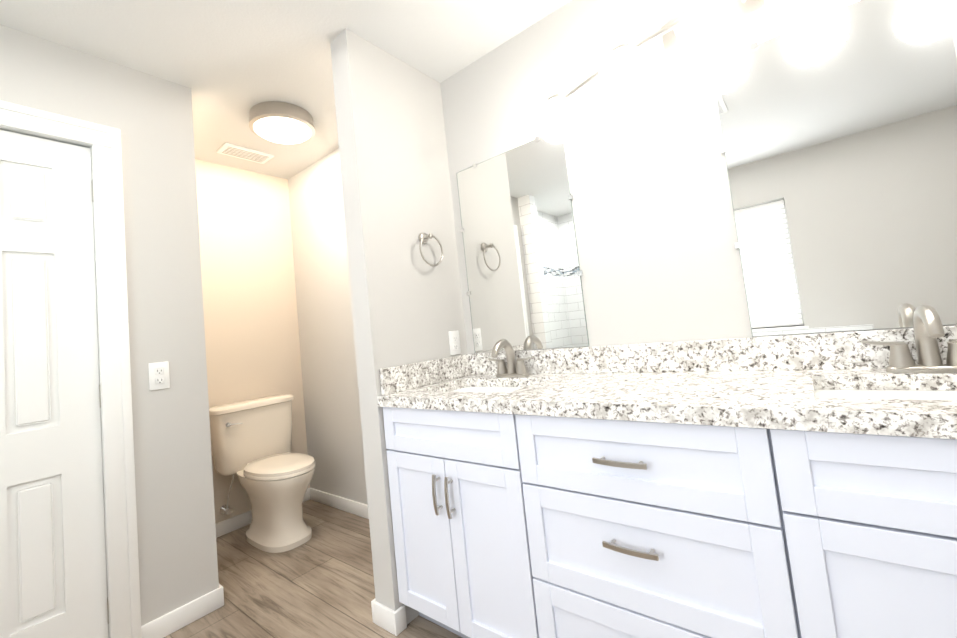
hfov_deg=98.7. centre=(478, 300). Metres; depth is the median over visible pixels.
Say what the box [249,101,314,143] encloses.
light
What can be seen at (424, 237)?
towel ring
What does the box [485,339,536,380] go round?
faucet
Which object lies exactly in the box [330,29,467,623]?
wall
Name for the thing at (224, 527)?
baseboard
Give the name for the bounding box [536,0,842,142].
sconce
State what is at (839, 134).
mirror
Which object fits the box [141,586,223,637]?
baseboard
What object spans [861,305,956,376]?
faucet
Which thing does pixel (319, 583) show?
floor
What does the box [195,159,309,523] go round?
wall
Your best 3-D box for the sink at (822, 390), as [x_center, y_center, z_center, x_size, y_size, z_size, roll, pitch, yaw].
[1.018,0.280,0.862,0.520,0.146,0.375,-9,-5,38]
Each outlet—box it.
[148,361,169,390]
[448,330,460,354]
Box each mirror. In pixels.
[456,136,588,352]
[711,0,956,336]
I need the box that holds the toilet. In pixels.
[209,394,315,552]
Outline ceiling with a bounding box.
[0,0,570,178]
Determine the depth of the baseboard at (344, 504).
2.79 m
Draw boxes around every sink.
[453,385,520,392]
[817,385,956,396]
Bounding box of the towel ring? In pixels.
[419,232,442,266]
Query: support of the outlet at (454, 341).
attached to the wall at (407, 303)
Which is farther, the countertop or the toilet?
the toilet
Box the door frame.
[0,100,141,637]
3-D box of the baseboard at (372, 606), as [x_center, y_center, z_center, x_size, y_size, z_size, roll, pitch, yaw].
[-0.243,1.241,1.862,0.014,0.083,0.575,-9,-5,38]
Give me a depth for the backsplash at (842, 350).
1.37 m
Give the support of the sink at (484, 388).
in the countertop
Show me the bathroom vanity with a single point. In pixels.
(796, 486)
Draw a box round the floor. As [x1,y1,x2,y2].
[164,500,462,637]
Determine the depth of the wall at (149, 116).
1.80 m
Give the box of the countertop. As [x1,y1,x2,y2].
[377,369,956,428]
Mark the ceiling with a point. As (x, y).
(230, 63)
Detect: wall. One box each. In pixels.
[0,24,218,625]
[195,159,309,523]
[288,147,367,504]
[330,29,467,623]
[440,0,694,353]
[564,0,913,346]
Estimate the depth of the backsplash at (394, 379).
1.80 m
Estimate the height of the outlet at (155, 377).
0.116 m
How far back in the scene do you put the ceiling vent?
2.71 m
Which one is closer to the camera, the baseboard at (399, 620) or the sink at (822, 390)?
the sink at (822, 390)
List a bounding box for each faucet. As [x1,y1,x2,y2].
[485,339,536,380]
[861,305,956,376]
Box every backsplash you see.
[379,354,468,392]
[469,325,956,372]
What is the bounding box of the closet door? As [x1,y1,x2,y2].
[0,130,108,637]
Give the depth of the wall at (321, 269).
2.89 m
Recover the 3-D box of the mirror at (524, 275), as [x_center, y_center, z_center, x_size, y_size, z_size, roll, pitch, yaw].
[0.169,-0.238,1.896,0.626,0.934,0.009,-9,-5,38]
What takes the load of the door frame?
attached to the wall at (149, 116)
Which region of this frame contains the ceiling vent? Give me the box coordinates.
[216,143,273,163]
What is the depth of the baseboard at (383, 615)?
1.59 m
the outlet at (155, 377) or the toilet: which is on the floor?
the toilet
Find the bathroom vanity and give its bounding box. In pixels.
[378,401,956,637]
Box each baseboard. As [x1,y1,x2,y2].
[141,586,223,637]
[215,488,309,537]
[310,488,368,518]
[371,598,375,622]
[373,601,393,634]
[393,605,406,635]
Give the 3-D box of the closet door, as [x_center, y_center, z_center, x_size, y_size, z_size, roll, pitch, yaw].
[-1.686,0.371,1.405,0.098,2.025,0.606,-9,-5,38]

